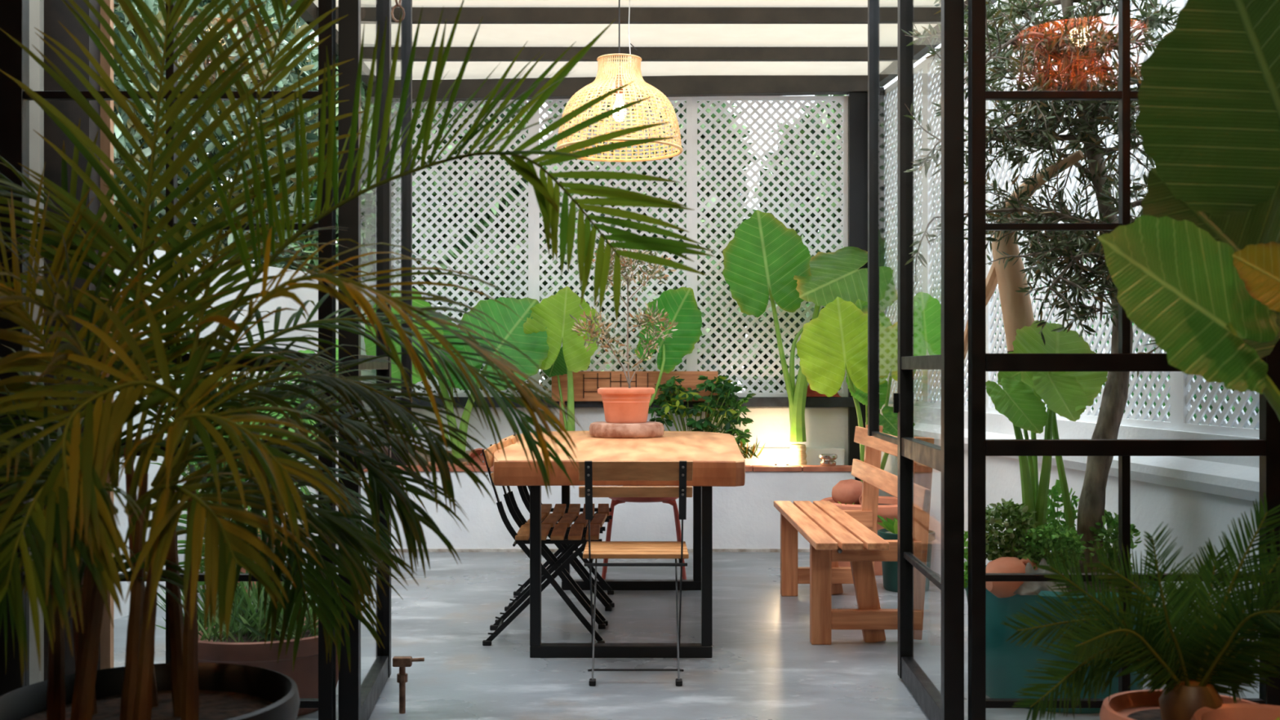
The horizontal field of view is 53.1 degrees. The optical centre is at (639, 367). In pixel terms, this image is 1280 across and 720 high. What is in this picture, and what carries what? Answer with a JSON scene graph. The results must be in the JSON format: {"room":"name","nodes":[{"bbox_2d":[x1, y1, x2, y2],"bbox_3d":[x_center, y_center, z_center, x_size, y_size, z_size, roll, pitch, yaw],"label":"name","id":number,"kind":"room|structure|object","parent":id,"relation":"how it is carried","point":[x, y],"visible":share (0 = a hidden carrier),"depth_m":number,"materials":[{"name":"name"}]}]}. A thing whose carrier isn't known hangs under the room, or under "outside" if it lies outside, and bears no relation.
{"room":"patio","nodes":[
{"label":"patio","id":0,"kind":"room"},
{"bbox_2d":[0,662,300,719],"bbox_3d":[-0.850,0.836,2.200,0.514,0.548,0.514,0,0,0],"label":"pot","id":1,"kind":"object","parent":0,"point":[228,691],"depth_m":2.29,"materials":[{"name":"black ceramic"}]},
{"bbox_2d":[113,245,375,619],"bbox_3d":[-2.288,0.305,6.080,0.146,1.710,4.732,0,0,14],"label":"wall","id":2,"kind":"structure","parent":0,"point":[304,294],"depth_m":6.73,"materials":[{"name":"white paint"}]},
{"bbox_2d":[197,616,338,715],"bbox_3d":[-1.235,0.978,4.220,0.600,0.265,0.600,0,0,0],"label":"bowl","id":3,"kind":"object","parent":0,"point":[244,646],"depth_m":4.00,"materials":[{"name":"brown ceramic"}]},
{"bbox_2d":[374,407,848,465],"bbox_3d":[-0.125,0.705,8.245,3.250,0.910,0.230,0,0,0],"label":"wall","id":4,"kind":"structure","parent":0,"point":[826,428],"depth_m":8.18,"materials":[{"name":"white paint"}]},
{"bbox_2d":[374,396,861,407],"bbox_3d":[-0.150,0.216,8.185,3.100,0.063,0.150,0,0,0],"label":"rail","id":5,"kind":"object","parent":4,"relation":"on","point":[756,402],"visible":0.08,"depth_m":8.11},
{"bbox_2d":[375,99,533,396],"bbox_3d":[-1.185,-0.777,8.198,1.010,1.925,0.028,0,0,0],"label":"lattice panel","id":6,"kind":"object","parent":5,"relation":"on","point":[530,199],"visible":0.3,"depth_m":8.19,"materials":[{"name":"white paint"}]},
{"bbox_2d":[533,96,692,396],"bbox_3d":[-0.174,-0.777,8.198,1.012,1.925,0.028,0,0,0],"label":"lattice panel","id":7,"kind":"object","parent":5,"relation":"on","point":[688,104],"visible":0.37,"depth_m":8.19,"materials":[{"name":"white paint"}]},
{"bbox_2d":[692,95,848,396],"bbox_3d":[0.834,-0.777,8.198,1.003,1.925,0.028,0,0,0],"label":"lattice panel","id":8,"kind":"object","parent":5,"relation":"on","point":[842,100],"visible":0.69,"depth_m":8.19,"materials":[{"name":"white paint"}]},
{"bbox_2d":[806,384,840,396],"bbox_3d":[1.150,0.122,8.150,0.250,0.124,0.090,0,0,0],"label":"cloth","id":9,"kind":"object","parent":5,"relation":"on","point":[810,393],"visible":0.37,"depth_m":8.11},
{"bbox_2d":[113,551,1166,719],"bbox_3d":[0.000,1.140,6.310,6.400,0.060,5.380,0,0,0],"label":"floor","id":10,"kind":"structure","parent":0,"point":[764,664],"depth_m":4.95,"materials":[{"name":"concrete"}]},
{"bbox_2d":[29,0,44,684],"bbox_3d":[-2.090,-0.340,4.425,0.100,2.900,0.150,0,0,0],"label":"pillar","id":11,"kind":"structure","parent":10,"relation":"on","point":[36,6],"depth_m":4.35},
{"bbox_2d":[44,0,100,680],"bbox_3d":[-1.962,-0.340,4.440,0.155,2.900,0.120,0,0,0],"label":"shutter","id":12,"kind":"object","parent":10,"relation":"on","point":[55,11],"depth_m":4.38,"materials":[{"name":"grey metal"}]},
{"bbox_2d":[100,0,113,669],"bbox_3d":[-1.867,-0.340,4.485,0.035,2.900,0.030,0,0,0],"label":"post","id":13,"kind":"object","parent":10,"relation":"on","point":[107,629],"depth_m":4.47,"materials":[{"name":"black metal"}]},
{"bbox_2d":[113,0,195,246],"bbox_3d":[-3.060,-0.837,6.321,1.708,4.102,1.289,0,0,10],"label":"bush","id":14,"kind":"object","parent":10,"relation":"on","point":[118,11],"visible":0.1,"depth_m":6.17,"materials":[{"name":"green plant"}]},
{"bbox_2d":[140,0,318,269],"bbox_3d":[-2.679,-1.053,7.645,1.620,4.538,1.688,0,0,-30],"label":"tree","id":15,"kind":"object","parent":10,"relation":"on","point":[306,67],"visible":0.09,"depth_m":7.30,"materials":[{"name":"green plant"}]},
{"bbox_2d":[122,346,338,609],"bbox_3d":[-1.651,0.496,5.254,0.878,1.189,0.810,0,0,0],"label":"palm","id":16,"kind":"object","parent":10,"relation":"on","point":[304,491],"visible":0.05,"depth_m":5.12,"materials":[{"name":"green plant"}]},
{"bbox_2d":[155,556,375,715],"bbox_3d":[-1.263,0.849,4.229,0.798,0.523,0.800,0,0,0],"label":"bowl planter","id":17,"kind":"object","parent":10,"relation":"on","point":[244,645],"visible":0.34,"depth_m":4.03,"materials":[{"name":"brown ceramic"}]},
{"bbox_2d":[194,337,338,596],"bbox_3d":[-1.792,0.478,6.284,0.834,1.264,0.373,0,0,0],"label":"plant","id":18,"kind":"object","parent":10,"relation":"on","point":[307,351],"visible":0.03,"depth_m":6.22,"materials":[{"name":"green plant"}]},
{"bbox_2d":[392,656,424,713],"bbox_3d":[-0.745,1.020,4.120,0.100,0.180,0.034,0,0,0],"label":"standpipe","id":19,"kind":"object","parent":10,"relation":"on","point":[402,662],"visible":1,"depth_m":4.11,"materials":[{"name":"metal"}]},
{"bbox_2d":[480,444,605,645],"bbox_3d":[-0.392,0.717,5.280,0.497,0.786,0.400,0,0,-1],"label":"folding chair","id":20,"kind":"object","parent":10,"relation":"on","point":[557,533],"visible":0.76,"depth_m":5.13,"materials":[{"name":"black metal"}]},
{"bbox_2d":[493,438,612,626],"bbox_3d":[-0.381,0.717,5.691,0.497,0.786,0.400,0,0,2],"label":"folding chair","id":21,"kind":"object","parent":10,"relation":"on","point":[552,518],"visible":0.39,"depth_m":5.69,"materials":[{"name":"black metal"}]},
{"bbox_2d":[508,434,614,607],"bbox_3d":[-0.371,0.717,6.099,0.497,0.786,0.400,0,0,-2],"label":"folding chair","id":22,"kind":"object","parent":10,"relation":"on","point":[546,508],"visible":0.4,"depth_m":6.09,"materials":[{"name":"black metal"}]},
{"bbox_2d":[360,465,854,548],"bbox_3d":[-0.208,0.852,7.924,3.023,0.516,0.412,0,0,0],"label":"wall","id":23,"kind":"structure","parent":10,"relation":"on","point":[745,516],"depth_m":7.73,"materials":[{"name":"white paint"}]},
{"bbox_2d":[371,416,417,465],"bbox_3d":[-1.497,0.465,7.893,0.269,0.349,0.300,0,0,-43],"label":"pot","id":24,"kind":"object","parent":23,"relation":"on","point":[393,455],"visible":0.04,"depth_m":7.87,"materials":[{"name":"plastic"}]},
{"bbox_2d":[408,450,471,465],"bbox_3d":[-1.175,0.583,8.085,0.650,0.115,0.070,0,0,0],"label":"kerb","id":25,"kind":"object","parent":23,"relation":"on","point":[462,460],"depth_m":8.05,"materials":[{"name":"brown wood"}]},
{"bbox_2d":[428,462,466,465],"bbox_3d":[-1.220,0.613,7.930,0.280,0.055,0.140,0,0,0],"label":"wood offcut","id":26,"kind":"object","parent":23,"relation":"on","point":[429,463],"visible":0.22,"depth_m":7.86,"materials":[{"name":"brown wood"}]},
{"bbox_2d":[364,287,549,458],"bbox_3d":[-1.143,0.044,7.810,1.123,1.048,0.451,0,0,-21],"label":"plant","id":27,"kind":"object","parent":26,"relation":"on","point":[535,345],"visible":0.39,"depth_m":7.84,"materials":[{"name":"green plant"}]},
{"bbox_2d":[467,448,485,466],"bbox_3d":[-0.982,0.558,7.830,0.140,0.136,0.114,0,0,-5],"label":"clay bowl","id":28,"kind":"object","parent":23,"relation":"on","point":[478,451],"visible":0.33,"depth_m":7.85,"materials":[{"name":"ceramic"}]},
{"bbox_2d":[391,548,809,551],"bbox_3d":[-0.210,1.101,7.724,3.020,0.018,0.012,0,0,0],"label":"baseboard","id":29,"kind":"structure","parent":23,"relation":"attached to","point":[398,549],"depth_m":7.72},
{"bbox_2d":[523,286,702,431],"bbox_3d":[-0.165,0.010,7.951,1.109,1.036,0.287,0,0,0],"label":"plant","id":30,"kind":"object","parent":23,"relation":"on","point":[553,313],"visible":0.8,"depth_m":7.92,"materials":[{"name":"green plant"}]},
{"bbox_2d":[551,371,718,431],"bbox_3d":[-0.032,0.330,8.082,1.050,0.620,0.037,0,0,0],"label":"board","id":31,"kind":"object","parent":23,"relation":"on","point":[586,384],"visible":0.54,"depth_m":8.07,"materials":[{"name":"brown wood"}]},
{"bbox_2d":[648,375,755,445],"bbox_3d":[0.381,0.344,7.958,0.690,0.599,0.379,0,0,0],"label":"plant","id":32,"kind":"object","parent":23,"relation":"on","point":[724,391],"visible":0.79,"depth_m":7.91,"materials":[{"name":"green plant"}]},
{"bbox_2d":[737,439,765,458],"bbox_3d":[0.648,0.485,7.927,0.223,0.152,0.155,0,0,-13],"label":"bromeliad","id":33,"kind":"object","parent":23,"relation":"on","point":[744,451],"visible":0.66,"depth_m":7.89,"materials":[{"name":"green plant"}]},
{"bbox_2d":[774,463,788,465],"bbox_3d":[0.875,0.615,7.900,0.088,0.050,0.088,0,0,0],"label":"uplight","id":34,"kind":"object","parent":23,"relation":"on","point":[775,464],"visible":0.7,"depth_m":7.88,"materials":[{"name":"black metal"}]},
{"bbox_2d":[722,209,897,465],"bbox_3d":[1.063,-0.172,7.898,1.115,1.628,0.512,0,0,0],"label":"plant","id":35,"kind":"object","parent":23,"relation":"on","point":[764,258],"visible":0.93,"depth_m":7.92,"materials":[{"name":"green plant"}]},
{"bbox_2d":[818,453,837,466],"bbox_3d":[1.145,0.560,7.790,0.112,0.070,0.112,0,0,0],"label":"tin","id":36,"kind":"object","parent":23,"relation":"on","point":[828,460],"visible":1,"depth_m":7.75,"materials":[{"name":"metal"}]},
{"bbox_2d":[818,453,837,460],"bbox_3d":[1.145,0.543,7.790,0.112,0.036,0.112,0,0,0],"label":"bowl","id":37,"kind":"object","parent":36,"relation":"on","point":[822,456],"depth_m":7.75,"materials":[{"name":"metal"}]},
{"bbox_2d":[493,431,745,657],"bbox_3d":[-0.098,0.730,5.970,1.165,0.760,2.340,0,0,0],"label":"dining table","id":38,"kind":"object","parent":10,"relation":"on","point":[717,460],"visible":0.85,"depth_m":4.90,"materials":[{"name":"brown wood"}]},
{"bbox_2d":[589,421,664,438],"bbox_3d":[-0.068,0.313,6.520,0.382,0.072,0.382,0,0,0],"label":"disc","id":39,"kind":"object","parent":38,"relation":"on","point":[648,429],"visible":0.91,"depth_m":6.36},
{"bbox_2d":[568,232,678,422],"bbox_3d":[-0.083,-0.212,6.500,0.554,0.976,0.294,0,0,0],"label":"potted plant","id":40,"kind":"object","parent":39,"relation":"on","point":[629,404],"visible":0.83,"depth_m":6.48,"materials":[{"name":"plant"}]},
{"bbox_2d":[597,386,655,422],"bbox_3d":[-0.070,0.188,6.500,0.294,0.176,0.294,0,0,0],"label":"pot","id":41,"kind":"object","parent":39,"relation":"on","point":[620,404],"depth_m":6.40,"materials":[{"name":"ceramic"}]},
{"bbox_2d":[578,460,693,686],"bbox_3d":[-0.015,0.717,4.704,0.400,0.786,0.497,0,0,0],"label":"folding chair","id":42,"kind":"object","parent":10,"relation":"on","point":[589,471],"visible":0.97,"depth_m":4.50,"materials":[{"name":"brown wood"}]},
{"bbox_2d":[601,485,686,579],"bbox_3d":[0.020,0.772,6.781,0.446,0.679,0.389,0,0,0],"label":"chair","id":43,"kind":"object","parent":10,"relation":"on","point":[615,500],"visible":0.45,"depth_m":6.63,"materials":[{"name":"metal"}]},
{"bbox_2d":[773,424,934,644],"bbox_3d":[0.925,0.697,5.610,0.514,0.839,1.620,0,0,0],"label":"wooden bench","id":44,"kind":"object","parent":10,"relation":"on","point":[834,535],"visible":0.92,"depth_m":5.17,"materials":[{"name":"brown wood"}]},
{"bbox_2d":[846,92,867,480],"bbox_3d":[1.395,-0.315,8.195,0.130,2.890,0.130,0,0,0],"label":"post","id":45,"kind":"object","parent":10,"relation":"on","point":[857,101],"visible":0.29,"depth_m":8.13,"materials":[{"name":"black metal"}]},
{"bbox_2d":[819,496,897,575],"bbox_3d":[1.255,0.917,7.020,0.544,0.385,0.544,0,0,0],"label":"terracotta planter","id":46,"kind":"object","parent":10,"relation":"on","point":[887,505],"visible":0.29,"depth_m":6.82,"materials":[{"name":"ceramic"}]},
{"bbox_2d":[831,479,862,504],"bbox_3d":[1.152,0.683,6.927,0.216,0.164,0.164,0,0,24],"label":"clay jar","id":47,"kind":"object","parent":46,"relation":"on","point":[848,491],"visible":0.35,"depth_m":6.87,"materials":[{"name":"ceramic"}]},
{"bbox_2d":[858,493,862,504],"bbox_3d":[1.216,0.705,6.814,0.100,0.100,0.069,0,0,22],"label":"ring","id":48,"kind":"object","parent":46,"relation":"on","point":[860,495],"visible":0.12,"depth_m":6.80,"materials":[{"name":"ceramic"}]},
{"bbox_2d":[795,292,941,482],"bbox_3d":[1.478,0.344,7.322,0.639,1.532,0.997,0,0,-42],"label":"plant","id":49,"kind":"object","parent":10,"relation":"on","point":[832,344],"visible":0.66,"depth_m":7.51,"materials":[{"name":"green plant"}]},
{"bbox_2d":[879,87,884,413],"bbox_3d":[1.498,-0.315,8.060,0.065,2.890,0.080,0,0,0],"label":"post","id":50,"kind":"object","parent":10,"relation":"on","point":[881,89],"visible":0.14,"depth_m":8.02,"materials":[{"name":"black metal"}]},
{"bbox_2d":[876,515,935,591],"bbox_3d":[1.329,0.919,6.420,0.295,0.382,0.284,0,0,0],"label":"pot","id":51,"kind":"object","parent":10,"relation":"on","point":[890,531],"visible":0.39,"depth_m":6.36,"materials":[{"name":"ceramic"}]},
{"bbox_2d":[964,564,1159,713],"bbox_3d":[1.425,0.910,4.360,0.644,0.400,0.644,0,0,0],"label":"pot","id":52,"kind":"object","parent":10,"relation":"on","point":[1006,661],"visible":0.22,"depth_m":4.15,"materials":[{"name":"ceramic"}]},
{"bbox_2d":[964,530,968,587],"bbox_3d":[1.114,0.631,4.291,0.106,0.245,0.189,0,0,11],"label":"herb","id":53,"kind":"object","parent":52,"relation":"in","point":[966,534],"visible":0.12,"depth_m":4.26,"materials":[{"name":"green plant"}]},
{"bbox_2d":[986,556,1037,597],"bbox_3d":[1.205,0.679,4.159,0.178,0.131,0.134,0,0,0],"label":"clay jar","id":54,"kind":"object","parent":52,"relation":"on","point":[1002,564],"visible":0.58,"depth_m":4.12,"materials":[{"name":"ceramic"}]},
{"bbox_2d":[986,497,1040,560],"bbox_3d":[1.220,0.582,4.247,0.260,0.300,0.194,0,0,0],"label":"bush","id":55,"kind":"object","parent":52,"relation":"on","point":[1013,513],"visible":0.74,"depth_m":4.21,"materials":[{"name":"green plant"}]},
{"bbox_2d":[900,0,1179,573],"bbox_3d":[1.487,-0.408,4.346,1.166,2.279,1.086,0,0,32],"label":"tree","id":56,"kind":"object","parent":52,"relation":"in","point":[1007,270],"visible":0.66,"depth_m":4.38,"materials":[{"name":"green plant"}]},
{"bbox_2d":[1013,557,1068,595],"bbox_3d":[1.293,0.670,4.130,0.187,0.112,0.099,0,0,0],"label":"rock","id":57,"kind":"object","parent":52,"relation":"on","point":[1027,588],"visible":0.49,"depth_m":4.09,"materials":[{"name":"grey stone"}]},
{"bbox_2d":[986,320,1107,567],"bbox_3d":[1.375,0.256,4.323,0.338,0.844,0.410,0,0,38],"label":"plant","id":58,"kind":"object","parent":52,"relation":"in","point":[1067,394],"visible":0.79,"depth_m":4.29,"materials":[{"name":"green plant"}]},
{"bbox_2d":[1013,521,1087,571],"bbox_3d":[1.357,0.615,4.220,0.279,0.233,0.177,0,0,0],"label":"bush","id":59,"kind":"object","parent":52,"relation":"on","point":[1061,539],"visible":0.78,"depth_m":4.17,"materials":[{"name":"green plant"}]},
{"bbox_2d":[1045,479,1079,573],"bbox_3d":[1.448,0.554,4.454,0.159,0.353,0.212,0,0,28],"label":"sprigs","id":60,"kind":"object","parent":52,"relation":"on","point":[1055,491],"visible":0.34,"depth_m":4.42,"materials":[{"name":"green plant"}]},
{"bbox_2d":[1087,509,1142,572],"bbox_3d":[1.622,0.608,4.394,0.214,0.246,0.188,0,0,0],"label":"herb","id":61,"kind":"object","parent":52,"relation":"in","point":[1112,523],"visible":0.57,"depth_m":4.36,"materials":[{"name":"green plant"}]},
{"bbox_2d":[964,235,1204,421],"bbox_3d":[2.558,0.169,7.478,1.221,2.114,2.211,0,0,0],"label":"bush","id":62,"kind":"object","parent":10,"relation":"on","point":[1104,317],"visible":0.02,"depth_m":6.79,"materials":[{"name":"green plant"}]},
{"bbox_2d":[1099,688,1257,719],"bbox_3d":[0.991,0.863,2.300,0.312,0.495,0.312,0,0,0],"label":"pot","id":63,"kind":"object","parent":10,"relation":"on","point":[1138,704],"depth_m":2.38,"materials":[{"name":"ceramic"}]},
{"bbox_2d":[1191,374,1258,428],"bbox_3d":[2.945,0.262,5.171,1.213,1.934,2.386,0,0,5],"label":"bush","id":64,"kind":"object","parent":10,"relation":"on","point":[1200,387],"visible":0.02,"depth_m":5.50,"materials":[{"name":"green plant"}]},
{"bbox_2d":[285,0,996,87],"bbox_3d":[0.133,-1.843,6.045,3.746,0.085,4.390,0,0,0],"label":"roof","id":65,"kind":"structure","parent":0,"point":[671,37],"depth_m":7.16,"materials":[{"name":"paint"}]},
{"bbox_2d":[370,75,867,102],"bbox_3d":[-0.110,-1.788,8.160,3.222,0.175,0.100,0,0,0],"label":"beam","id":66,"kind":"structure","parent":65,"relation":"attached to","point":[684,86],"depth_m":8.11,"materials":[{"name":"paint"}]},
{"bbox_2d":[555,0,683,162],"bbox_3d":[-0.097,-1.411,6.000,0.596,0.798,0.596,0,0,11],"label":"pendant lamp","id":67,"kind":"object","parent":65,"relation":"hanging from","point":[616,69],"visible":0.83,"depth_m":5.90,"materials":[{"name":"wicker"}]},
{"bbox_2d":[615,75,622,95],"bbox_3d":[-0.097,-1.325,6.000,0.036,0.090,0.036,0,0,0],"label":"socket","id":68,"kind":"object","parent":67,"relation":"attached to","point":[616,82],"depth_m":5.99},
{"bbox_2d":[628,0,636,66],"bbox_3d":[-0.035,-1.627,6.050,0.042,0.407,0.012,0,0,0],"label":"cord","id":69,"kind":"object","parent":65,"relation":"hanging from","point":[629,0],"visible":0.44,"depth_m":6.05,"materials":[{"name":"white metal"}]},
{"bbox_2d":[865,403,1259,697],"bbox_3d":[1.770,0.690,6.080,0.249,0.940,4.610,0,0,-6],"label":"wall","id":70,"kind":"structure","parent":0,"point":[1197,497],"depth_m":4.56,"materials":[{"name":"white paint"}]},
{"bbox_2d":[884,59,924,406],"bbox_3d":[1.583,-0.760,7.715,0.028,1.980,0.915,0,0,-6],"label":"lattice panel","id":71,"kind":"object","parent":70,"relation":"on","point":[918,70],"visible":0.34,"depth_m":7.83,"materials":[{"name":"white paint"}]},
{"bbox_2d":[924,27,968,410],"bbox_3d":[1.677,-0.760,6.805,0.028,1.980,0.915,0,0,-6],"label":"lattice panel","id":72,"kind":"object","parent":70,"relation":"on","point":[931,391],"visible":0.3,"depth_m":7.12,"materials":[{"name":"white paint"}]},
{"bbox_2d":[986,0,1064,419],"bbox_3d":[1.772,-0.760,5.895,0.028,1.980,0.915,0,0,-6],"label":"lattice panel","id":73,"kind":"object","parent":70,"relation":"on","point":[991,311],"visible":0.17,"depth_m":6.12,"materials":[{"name":"white paint"}]},
{"bbox_2d":[1064,0,1177,430],"bbox_3d":[1.866,-0.630,4.985,0.028,1.720,0.915,0,0,-6],"label":"lattice panel","id":74,"kind":"object","parent":70,"relation":"on","point":[1088,415],"visible":0.21,"depth_m":4.86,"materials":[{"name":"white paint"}]},
{"bbox_2d":[1177,0,1259,437],"bbox_3d":[1.950,-0.630,4.175,0.028,1.720,0.714,0,0,-6],"label":"lattice panel","id":75,"kind":"object","parent":70,"relation":"on","point":[1186,421],"visible":0.23,"depth_m":4.32,"materials":[{"name":"white paint"}]},
{"bbox_3d":[0.000,1.140,0.510,6.400,0.060,6.220,0,0,0],"label":"floor","id":76,"kind":"structure","parent":0,"visible":0},
{"bbox_2d":[0,0,714,719],"bbox_3d":[-0.779,0.119,2.345,1.445,1.983,1.228,0,0,44],"label":"potted palm","id":77,"kind":"object","parent":76,"relation":"on","point":[70,536],"visible":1,"depth_m":2.25,"materials":[{"name":"green plant"}]},
{"bbox_2d":[1000,493,1279,719],"bbox_3d":[0.948,0.663,2.267,0.558,0.894,0.385,0,0,5],"label":"cycad","id":78,"kind":"object","parent":76,"relation":"on","point":[1213,652],"visible":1,"depth_m":2.27,"materials":[{"name":"plant"}]},
{"bbox_2d":[1097,0,1279,420],"bbox_3d":[1.104,0.213,2.162,0.868,1.794,0.423,0,0,-8],"label":"plant","id":79,"kind":"object","parent":76,"relation":"on","point":[1197,273],"visible":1,"depth_m":2.13,"materials":[{"name":"green plant"}]},
{"bbox_2d":[1190,702,1279,719],"bbox_3d":[1.064,0.853,2.150,0.260,0.515,0.260,0,0,0],"label":"terracotta pot","id":80,"kind":"object","parent":76,"relation":"on","point":[1239,711],"visible":1,"depth_m":2.25,"materials":[{"name":"ceramic"}]},
{"bbox_3d":[0.010,-1.870,3.700,3.740,0.240,0.200,0,0,0],"label":"wall","id":81,"kind":"structure","parent":0,"visible":0},
{"bbox_2d":[0,0,335,719],"bbox_3d":[-1.367,-0.320,3.700,0.966,2.860,0.044,0,0,0],"label":"window","id":82,"kind":"structure","parent":81,"relation":"in","point":[14,14],"depth_m":3.68,"materials":[{"name":"black metal"}]},
{"bbox_2d":[338,0,412,719],"bbox_3d":[-0.904,-0.311,4.515,0.069,2.818,1.594,0,0,-4],"label":"door","id":83,"kind":"structure","parent":81,"relation":"in","point":[357,701],"depth_m":4.01,"materials":[{"name":"black metal"}]},
{"bbox_2d":[391,0,404,22],"bbox_3d":[-0.832,-1.494,4.400,0.031,0.612,0.042,0,0,45],"label":"chain","id":84,"kind":"object","parent":83,"relation":"hanging from","point":[397,4],"visible":0.93,"depth_m":4.40,"materials":[{"name":"metal"}]},
{"bbox_2d":[867,0,964,719],"bbox_3d":[0.937,-0.311,4.515,0.069,2.818,1.591,0,0,2],"label":"door","id":85,"kind":"structure","parent":81,"relation":"in","point":[948,459],"depth_m":4.10,"materials":[{"name":"black metal"}]},
{"bbox_2d":[968,0,1279,719],"bbox_3d":[1.414,-0.320,3.700,0.922,2.860,0.044,0,0,0],"label":"window","id":86,"kind":"structure","parent":81,"relation":"in","point":[1267,447],"depth_m":3.68,"materials":[{"name":"black metal"}]},
{"label":"outside","id":87,"kind":"structure","parent":0,"visible":0},
{"bbox_3d":[0.000,1.300,9.500,24.000,0.220,13.000,0,0,0],"label":"ground","id":88,"kind":"structure","parent":87,"visible":0},
{"bbox_2d":[276,48,550,392],"bbox_3d":[-1.915,-0.849,10.320,2.627,4.767,1.371,0,0,0],"label":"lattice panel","id":89,"kind":"object","parent":88,"relation":"on","point":[367,199],"visible":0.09,"depth_m":9.96,"materials":[{"name":"green plant"}]},
{"bbox_2d":[539,101,757,392],"bbox_3d":[0.021,-0.927,10.335,1.941,4.818,1.324,0,0,8],"label":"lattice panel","id":90,"kind":"object","parent":88,"relation":"on","point":[555,105],"visible":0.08,"depth_m":9.98,"materials":[{"name":"green plant"}]},
{"bbox_2d":[736,94,965,399],"bbox_3d":[1.661,-0.430,10.313,1.915,3.731,1.314,0,0,-7],"label":"bush","id":91,"kind":"object","parent":88,"relation":"on","point":[838,105],"visible":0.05,"depth_m":10.07,"materials":[{"name":"green plant"}]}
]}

